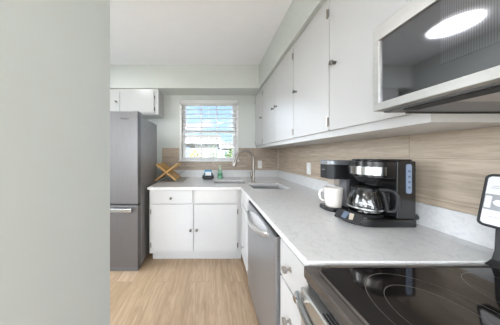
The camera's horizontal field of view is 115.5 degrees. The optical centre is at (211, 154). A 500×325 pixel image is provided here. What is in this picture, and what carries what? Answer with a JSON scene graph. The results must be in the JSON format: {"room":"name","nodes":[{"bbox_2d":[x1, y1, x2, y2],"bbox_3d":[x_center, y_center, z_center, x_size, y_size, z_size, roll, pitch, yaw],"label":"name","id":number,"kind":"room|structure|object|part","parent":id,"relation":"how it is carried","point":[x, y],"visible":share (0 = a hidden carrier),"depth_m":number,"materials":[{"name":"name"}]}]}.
{"room":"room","nodes":[
{"label":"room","id":0,"kind":"room"},
{"bbox_2d":[0,0,109,324],"bbox_3d":[-0.610,-0.058,0.445,0.120,2.569,0.790,0,0,0],"label":"wall","id":1,"kind":"structure","parent":0,"point":[55,54],"depth_m":0.54,"materials":[{"name":"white paint"}]},
{"bbox_2d":[110,252,258,324],"bbox_3d":[-0.400,1.257,-0.208,3.200,0.060,5.783,0,0,0],"label":"floor","id":2,"kind":"structure","parent":0,"point":[162,291],"depth_m":1.36,"materials":[{"name":"brown wood"}]},
{"bbox_2d":[110,111,156,270],"bbox_3d":[-1.216,0.377,1.874,0.887,1.700,0.612,0,0,0],"label":"refrigerator","id":3,"kind":"object","parent":2,"relation":"on","point":[133,138],"visible":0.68,"depth_m":1.62,"materials":[{"name":"metal"}]},
{"bbox_3d":[-1.209,0.566,1.595,0.782,0.042,0.053,0,0,0],"label":"handle","id":4,"kind":"part","parent":3,"relation":"part of","materials":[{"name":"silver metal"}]},
{"bbox_3d":[-1.216,0.028,1.655,0.887,0.975,0.070,0,0,0],"label":"door","id":5,"kind":"part","parent":3,"relation":"part of","materials":[{"name":"metal"}]},
{"bbox_3d":[-1.216,0.856,1.655,0.887,0.651,0.070,0,0,0],"label":"freezer door","id":6,"kind":"part","parent":3,"relation":"part of","materials":[{"name":"metal"}]},
{"bbox_2d":[150,190,241,258],"bbox_3d":[-0.189,0.811,2.162,1.066,0.832,0.838,0,0,0],"label":"base cabinet","id":7,"kind":"object","parent":2,"relation":"on","point":[184,224],"visible":0.93,"depth_m":1.77,"materials":[{"name":"white paint"}]},
{"bbox_3d":[-0.459,0.476,1.782,0.474,0.154,0.018,0,0,0],"label":"drawer","id":8,"kind":"part","parent":7,"relation":"part of","materials":[{"name":"white paint"}]},
{"bbox_3d":[-0.455,0.832,1.782,0.482,0.534,0.018,0,0,0],"label":"door","id":9,"kind":"part","parent":7,"relation":"part of","materials":[{"name":"white paint"}]},
{"bbox_3d":[0.042,0.832,1.782,0.492,0.534,0.018,0,0,0],"label":"door","id":10,"kind":"part","parent":7,"relation":"part of","materials":[{"name":"white paint"}]},
{"bbox_3d":[0.046,0.476,1.782,0.484,0.154,0.018,0,0,0],"label":"false drawer","id":11,"kind":"part","parent":7,"relation":"part of","materials":[{"name":"white paint"}]},
{"bbox_2d":[147,170,494,265],"bbox_3d":[0.183,0.322,1.556,1.832,0.145,2.052,0,0,0],"label":"countertop","id":12,"kind":"structure","parent":7,"relation":"on","point":[440,236],"depth_m":0.71,"materials":[{"name":"white stone"}]},
{"bbox_2d":[158,177,186,182],"bbox_3d":[-0.550,0.361,2.250,0.330,0.006,0.440,0,0,0],"label":"drying mat","id":13,"kind":"object","parent":12,"relation":"on","point":[169,179],"visible":0.94,"depth_m":2.18,"materials":[{"name":"grey fabric"}]},
{"bbox_2d":[155,163,185,180],"bbox_3d":[-0.587,0.235,2.260,0.368,0.234,0.370,0,0,0],"label":"dish rack","id":14,"kind":"object","parent":13,"relation":"on","point":[165,168],"visible":1,"depth_m":2.16,"materials":[{"name":"brown wood"}]},
{"bbox_2d":[202,173,213,179],"bbox_3d":[-0.059,0.321,2.330,0.170,0.085,0.080,0,0,0],"label":"sponge caddy","id":15,"kind":"object","parent":12,"relation":"on","point":[204,177],"visible":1,"depth_m":2.29,"materials":[{"name":"black plastic"}]},
{"bbox_2d":[205,170,211,175],"bbox_3d":[-0.059,0.289,2.336,0.106,0.125,0.055,0,0,0],"label":"sponge","id":16,"kind":"object","parent":15,"relation":"in","point":[207,172],"visible":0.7,"depth_m":2.33,"materials":[{"name":"white plastic"}]},
{"bbox_2d":[217,165,222,178],"bbox_3d":[0.125,0.262,2.400,0.086,0.204,0.086,0,0,0],"label":"soap bottle","id":17,"kind":"object","parent":12,"relation":"on","point":[220,175],"visible":1,"depth_m":2.37,"materials":[{"name":"green plastic"}]},
{"bbox_2d":[232,149,255,181],"bbox_3d":[0.430,0.142,2.085,0.336,0.444,0.060,0,0,-13],"label":"faucet","id":18,"kind":"object","parent":12,"relation":"on","point":[234,163],"visible":1,"depth_m":2.09,"materials":[{"name":"silver metal"}]},
{"bbox_2d":[214,182,284,188],"bbox_3d":[0.440,0.476,1.955,0.844,0.164,0.584,0,0,0],"label":"sink","id":19,"kind":"object","parent":12,"relation":"in","point":[254,187],"visible":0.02,"depth_m":1.99,"materials":[{"name":"metal"}]},
{"bbox_2d":[251,186,284,188],"bbox_3d":[0.652,0.476,1.830,0.419,0.164,0.334,0,0,0],"label":"basin","id":20,"kind":"object","parent":19,"relation":"in","point":[255,187],"depth_m":1.98,"materials":[{"name":"silver metal"}]},
{"bbox_2d":[320,160,363,212],"bbox_3d":[0.898,0.198,1.040,0.304,0.331,0.131,0,0,0],"label":"brewer","id":21,"kind":"object","parent":12,"relation":"on","point":[335,171],"visible":0.49,"depth_m":0.99,"materials":[{"name":"black plastic"}]},
{"bbox_2d":[318,186,342,207],"bbox_3d":[0.801,0.278,1.034,0.114,0.125,0.112,0,0,0],"label":"mug","id":22,"kind":"object","parent":21,"relation":"on","point":[333,195],"visible":1,"depth_m":1.00,"materials":[{"name":"white ceramic"}]},
{"bbox_3d":[0.759,0.274,1.075,0.038,0.083,0.012,0,0,44],"label":"handle","id":23,"kind":"part","parent":22,"relation":"part of","materials":[{"name":"white ceramic"}]},
{"bbox_3d":[0.817,0.176,1.042,0.043,0.042,0.051,0,0,0],"label":"spout","id":24,"kind":"part","parent":21,"relation":"part of","materials":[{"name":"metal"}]},
{"bbox_3d":[0.900,0.048,1.042,0.299,0.031,0.115,0,0,0],"label":"lid","id":25,"kind":"part","parent":21,"relation":"part of","materials":[{"name":"silver metal"}]},
{"bbox_2d":[334,159,418,227],"bbox_3d":[0.865,0.193,0.862,0.342,0.342,0.184,0,0,0],"label":"coffee maker","id":26,"kind":"object","parent":12,"relation":"on","point":[399,175],"visible":0.91,"depth_m":0.78,"materials":[{"name":"black plastic"}]},
{"bbox_3d":[0.730,0.327,0.832,0.037,0.046,0.118,0,0,-19],"label":"control panel","id":27,"kind":"part","parent":26,"relation":"part of","materials":[{"name":"black plastic"}]},
{"bbox_3d":[0.744,0.326,0.805,0.028,0.033,0.048,0,0,-39],"label":"button plate","id":28,"kind":"part","parent":26,"relation":"part of","materials":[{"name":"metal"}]},
{"bbox_3d":[0.855,0.319,0.866,0.140,0.006,0.140,0,0,0],"label":"warming plate","id":29,"kind":"part","parent":26,"relation":"part of","materials":[{"name":"black plastic"}]},
{"bbox_2d":[354,176,379,182],"bbox_3d":[0.862,0.135,0.862,0.108,0.028,0.108,0,0,0],"label":"basket","id":30,"kind":"object","parent":26,"relation":"on","point":[368,179],"depth_m":0.83,"materials":[{"name":"black plastic"}]},
{"bbox_2d":[347,184,400,215],"bbox_3d":[0.864,0.240,0.857,0.173,0.148,0.174,0,0,0],"label":"coffee carafe","id":31,"kind":"object","parent":26,"relation":"on","point":[379,193],"visible":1,"depth_m":0.81,"materials":[{"name":"clear glass"}]},
{"bbox_3d":[0.855,0.177,0.866,0.113,0.022,0.113,0,0,0],"label":"lid","id":32,"kind":"part","parent":31,"relation":"part of","materials":[{"name":"black plastic"}]},
{"bbox_3d":[0.919,0.236,0.801,0.028,0.130,0.074,0,0,-45],"label":"handle","id":33,"kind":"part","parent":31,"relation":"part of","materials":[{"name":"black plastic"}]},
{"bbox_3d":[0.909,0.026,0.862,0.209,0.009,0.158,0,0,0],"label":"lid","id":34,"kind":"part","parent":26,"relation":"part of","materials":[{"name":"black plastic"}]},
{"bbox_2d":[241,190,248,273],"bbox_3d":[0.699,0.811,1.583,0.798,0.832,0.415,0,0,0],"label":"base cabinet","id":35,"kind":"object","parent":2,"relation":"on","point":[244,199],"visible":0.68,"depth_m":1.57,"materials":[{"name":"white paint"}]},
{"bbox_3d":[0.337,0.469,1.567,0.014,0.140,0.365,0,0,0],"label":"false drawer","id":36,"kind":"part","parent":35,"relation":"part of","materials":[{"name":"white paint"}]},
{"bbox_2d":[246,200,281,324],"bbox_3d":[0.607,0.812,1.067,0.687,0.829,0.603,0,0,0],"label":"dishwasher","id":37,"kind":"object","parent":2,"relation":"on","point":[264,273],"visible":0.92,"depth_m":0.95,"materials":[{"name":"metal"}]},
{"bbox_3d":[0.295,0.471,1.097,0.063,0.092,0.479,0,0,0],"label":"handle","id":38,"kind":"part","parent":37,"relation":"part of","materials":[{"name":"metal"}]},
{"bbox_2d":[280,238,309,324],"bbox_3d":[0.698,0.811,0.645,0.801,0.832,0.230,0,0,0],"label":"base cabinet","id":39,"kind":"object","parent":2,"relation":"on","point":[292,278],"visible":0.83,"depth_m":0.65,"materials":[{"name":"white paint"}]},
{"bbox_3d":[0.314,0.704,0.655,0.034,0.026,0.027,0,0,0],"label":"knob","id":40,"kind":"part","parent":39,"relation":"part of","materials":[{"name":"silver metal"}]},
{"bbox_3d":[0.314,0.485,0.655,0.034,0.026,0.027,0,0,0],"label":"knob","id":41,"kind":"part","parent":39,"relation":"part of","materials":[{"name":"silver metal"}]},
{"bbox_3d":[0.340,0.704,0.644,0.018,0.246,0.216,0,0,0],"label":"drawer","id":42,"kind":"part","parent":39,"relation":"part of","materials":[{"name":"white paint"}]},
{"bbox_3d":[0.340,0.485,0.644,0.018,0.168,0.216,0,0,0],"label":"drawer","id":43,"kind":"part","parent":39,"relation":"part of","materials":[{"name":"white paint"}]},
{"bbox_2d":[293,174,499,324],"bbox_3d":[0.650,0.644,0.216,0.820,1.165,0.632,0,0,0],"label":"stove","id":44,"kind":"object","parent":2,"relation":"on","point":[336,294],"visible":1,"depth_m":0.43,"materials":[{"name":"black glass"}]},
{"bbox_3d":[0.269,0.459,0.214,0.057,0.025,0.599,0,0,0],"label":"oven handle","id":45,"kind":"part","parent":44,"relation":"part of","materials":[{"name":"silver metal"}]},
{"bbox_3d":[0.320,0.713,0.214,0.048,0.548,0.612,0,0,0],"label":"oven door","id":46,"kind":"part","parent":44,"relation":"part of","materials":[{"name":"metal"}]},
{"bbox_3d":[0.684,0.393,0.214,0.752,0.038,0.628,0,0,0],"label":"cooktop frame","id":47,"kind":"part","parent":44,"relation":"part of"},
{"bbox_3d":[0.650,0.372,0.215,0.610,0.003,0.591,0,0,0],"label":"glass","id":48,"kind":"part","parent":44,"relation":"part of","materials":[{"name":"black glass"}]},
{"bbox_3d":[0.934,0.152,0.216,0.063,0.177,0.632,0,0,0],"label":"control panel","id":49,"kind":"part","parent":44,"relation":"part of","materials":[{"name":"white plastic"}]},
{"bbox_3d":[0.920,0.149,0.216,0.034,0.155,0.613,0,0,0],"label":"panel","id":50,"kind":"part","parent":44,"relation":"part of","materials":[{"name":"silver metal"}]},
{"bbox_3d":[0.912,0.154,0.494,0.013,0.021,0.021,0,0,0],"label":"burner knob","id":51,"kind":"part","parent":44,"relation":"part of","materials":[{"name":"white plastic"}]},
{"bbox_2d":[110,65,258,94],"bbox_3d":[-0.600,-1.171,2.450,2.601,0.343,0.276,0,0,0],"label":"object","id":52,"kind":"structure","parent":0,"point":[169,79],"depth_m":2.31,"materials":[{"name":"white paint"}]},
{"bbox_2d":[110,0,292,64],"bbox_3d":[-0.400,-1.382,-0.208,3.200,0.080,5.783,0,0,0],"label":"ceiling","id":53,"kind":"structure","parent":0,"point":[142,32],"depth_m":1.67,"materials":[{"name":"paint"}]},
{"bbox_2d":[147,95,255,181],"bbox_3d":[-0.400,-0.058,2.648,3.200,2.569,0.120,0,0,0],"label":"wall","id":54,"kind":"structure","parent":0,"point":[168,128],"depth_m":2.59,"materials":[{"name":"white paint"}]},
{"bbox_2d":[110,89,163,118],"bbox_3d":[-1.253,-0.803,2.434,0.894,0.390,0.305,0,0,0],"label":"upper cabinet","id":55,"kind":"object","parent":54,"relation":"attached to","point":[150,102],"visible":0.76,"depth_m":2.31,"materials":[{"name":"white paint"}]},
{"bbox_3d":[-1.535,-0.785,2.321,0.310,0.319,0.018,0,0,0],"label":"door","id":56,"kind":"part","parent":55,"relation":"part of","materials":[{"name":"white paint"}]},
{"bbox_3d":[-1.120,-0.785,2.321,0.504,0.319,0.018,0,0,0],"label":"door","id":57,"kind":"part","parent":55,"relation":"part of","materials":[{"name":"white paint"}]},
{"bbox_2d":[179,100,238,160],"bbox_3d":[-0.050,-0.402,2.613,1.000,1.013,0.140,0,0,0],"label":"window","id":58,"kind":"structure","parent":54,"relation":"in","point":[182,134],"depth_m":2.62,"materials":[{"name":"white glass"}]},
{"bbox_3d":[-0.050,0.095,2.608,1.000,0.020,0.130,0,0,0],"label":"sill","id":59,"kind":"part","parent":58,"relation":"part of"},
{"bbox_3d":[-0.050,-0.629,2.655,0.900,0.498,0.025,0,0,0],"label":"sash","id":60,"kind":"part","parent":58,"relation":"part of","materials":[{"name":"glass"}]},
{"bbox_3d":[-0.050,-0.167,2.631,0.900,0.487,0.025,0,0,0],"label":"sash","id":61,"kind":"part","parent":58,"relation":"part of","materials":[{"name":"glass"}]},
{"bbox_2d":[180,100,238,159],"bbox_3d":[-0.045,-0.406,2.535,0.951,0.966,0.063,0,0,0],"label":"window blind","id":62,"kind":"object","parent":58,"relation":"attached to","point":[182,103],"visible":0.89,"depth_m":2.53,"materials":[{"name":"white plastic"}]},
{"bbox_3d":[-0.045,0.066,2.541,0.934,0.022,0.040,0,0,0],"label":"rail","id":63,"kind":"part","parent":62,"relation":"part of","materials":[{"name":"white plastic"}]},
{"bbox_3d":[-0.045,-0.418,2.542,0.934,0.796,0.042,0,0,0],"label":"slat panel","id":64,"kind":"part","parent":62,"relation":"part of","materials":[{"name":"white plastic"}]},
{"bbox_2d":[162,148,277,173],"bbox_3d":[0.134,0.104,2.586,1.933,0.445,0.006,0,0,0],"label":"tiled wall","id":65,"kind":"structure","parent":54,"relation":"attached to","point":[170,156],"depth_m":2.58,"materials":[{"name":"beige tile"}]},
{"bbox_2d":[255,85,286,147],"bbox_3d":[0.893,-0.554,2.391,0.412,0.888,0.381,0,0,0],"label":"upper cabinet","id":66,"kind":"object","parent":54,"relation":"attached to","point":[259,97],"visible":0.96,"depth_m":2.34,"materials":[{"name":"white paint"}]},
{"bbox_3d":[0.725,-0.553,2.388,0.018,0.809,0.371,0,0,0],"label":"door","id":67,"kind":"part","parent":66,"relation":"part of","materials":[{"name":"white paint"}]},
{"bbox_2d":[254,0,325,94],"bbox_3d":[0.903,-1.171,0.994,0.404,0.343,3.188,0,0,0],"label":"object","id":68,"kind":"structure","parent":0,"point":[300,13],"depth_m":1.44,"materials":[{"name":"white paint"}]},
{"bbox_3d":[1.155,-0.057,-0.206,0.100,2.569,5.588,0,0,0],"label":"wall","id":69,"kind":"structure","parent":0,"visible":0},
{"bbox_2d":[278,126,499,214],"bbox_3d":[1.103,0.127,0.992,0.006,0.520,3.183,0,0,0],"label":"backsplash","id":70,"kind":"structure","parent":69,"relation":"attached to","point":[452,167],"depth_m":0.76,"materials":[{"name":"beige tile"}]},
{"bbox_2d":[262,42,336,146],"bbox_3d":[0.893,-0.554,1.782,0.412,0.888,0.836,0,0,0],"label":"upper cabinet","id":71,"kind":"object","parent":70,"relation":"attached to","point":[278,97],"visible":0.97,"depth_m":1.62,"materials":[{"name":"white paint"}]},
{"bbox_3d":[0.725,-0.553,1.982,0.018,0.809,0.433,0,0,0],"label":"door","id":72,"kind":"part","parent":71,"relation":"part of","materials":[{"name":"white paint"}]},
{"bbox_3d":[0.725,-0.553,1.563,0.018,0.809,0.396,0,0,0],"label":"door","id":73,"kind":"part","parent":71,"relation":"part of","materials":[{"name":"white paint"}]},
{"bbox_2d":[307,162,310,174],"bbox_3d":[1.095,0.153,1.758,0.008,0.134,0.073,0,0,0],"label":"light switch","id":74,"kind":"object","parent":70,"relation":"attached to","point":[308,164],"visible":1,"depth_m":1.74,"materials":[{"name":"white plastic"}]},
{"bbox_2d":[292,0,499,141],"bbox_3d":[0.893,-0.554,0.942,0.412,0.888,0.842,0,0,0],"label":"upper cabinet","id":75,"kind":"object","parent":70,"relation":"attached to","point":[333,90],"visible":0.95,"depth_m":0.84,"materials":[{"name":"white paint"}]},
{"bbox_3d":[0.725,-0.553,1.156,0.018,0.809,0.410,0,0,0],"label":"door","id":76,"kind":"part","parent":75,"relation":"part of","materials":[{"name":"white paint"}]},
{"bbox_3d":[0.702,-0.538,0.904,0.030,0.027,0.028,0,0,0],"label":"knob","id":77,"kind":"part","parent":75,"relation":"part of","materials":[{"name":"silver metal"}]},
{"bbox_3d":[0.725,-0.553,0.759,0.018,0.809,0.375,0,0,0],"label":"door","id":78,"kind":"part","parent":75,"relation":"part of","materials":[{"name":"white paint"}]},
{"bbox_3d":[0.893,-0.709,0.210,0.412,0.577,0.619,0,0,0],"label":"upper cabinet","id":79,"kind":"object","parent":69,"relation":"attached to","visible":0},
{"bbox_2d":[373,0,499,113],"bbox_3d":[0.819,-0.278,0.209,0.558,0.282,0.619,0,0,0],"label":"microwave","id":80,"kind":"object","parent":79,"relation":"attached to","point":[430,56],"visible":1,"depth_m":0.39,"materials":[{"name":"metal"}]},
{"label":"outside","id":81,"kind":"structure","parent":0,"visible":0},
{"bbox_3d":[0.000,1.427,15.000,120.000,0.100,150.000,0,0,0],"label":"ground","id":82,"kind":"structure","parent":81,"visible":0},
{"bbox_2d":[189,150,202,156],"bbox_3d":[-1.261,0.500,11.993,1.245,1.778,1.248,0,0,0],"label":"shrub","id":83,"kind":"object","parent":82,"relation":"on","point":[195,151],"visible":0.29,"depth_m":11.77,"materials":[{"name":"yellow plant"}]},
{"bbox_2d":[186,135,221,156],"bbox_3d":[-3.075,-0.413,16.985,7.850,3.580,7.030,0,0,0],"label":"house","id":84,"kind":"structure","parent":82,"relation":"on","point":[190,145],"depth_m":14.00,"materials":[{"name":"white"}]},
{"bbox_3d":[-2.150,0.277,13.985,0.400,2.100,0.070,0,0,0],"label":"door","id":85,"kind":"part","parent":84,"relation":"part of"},
{"bbox_2d":[208,145,217,156],"bbox_3d":[0.014,0.293,12.524,0.904,2.184,0.895,0,0,0],"label":"shrub","id":86,"kind":"object","parent":82,"relation":"on","point":[213,153],"visible":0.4,"depth_m":12.45,"materials":[{"name":"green plant"}]},
{"bbox_2d":[217,142,232,156],"bbox_3d":[5.250,-0.338,24.985,8.500,3.430,7.030,0,0,0],"label":"house","id":87,"kind":"structure","parent":82,"relation":"on","point":[224,146],"depth_m":22.18,"materials":[{"name":"white"}]},
{"bbox_2d":[221,152,232,156],"bbox_3d":[1.225,0.543,12.895,1.249,1.695,1.244,0,0,0],"label":"shrub","id":88,"kind":"object","parent":82,"relation":"on","point":[227,153],"visible":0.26,"depth_m":12.85,"materials":[{"name":"green plant"}]}
]}

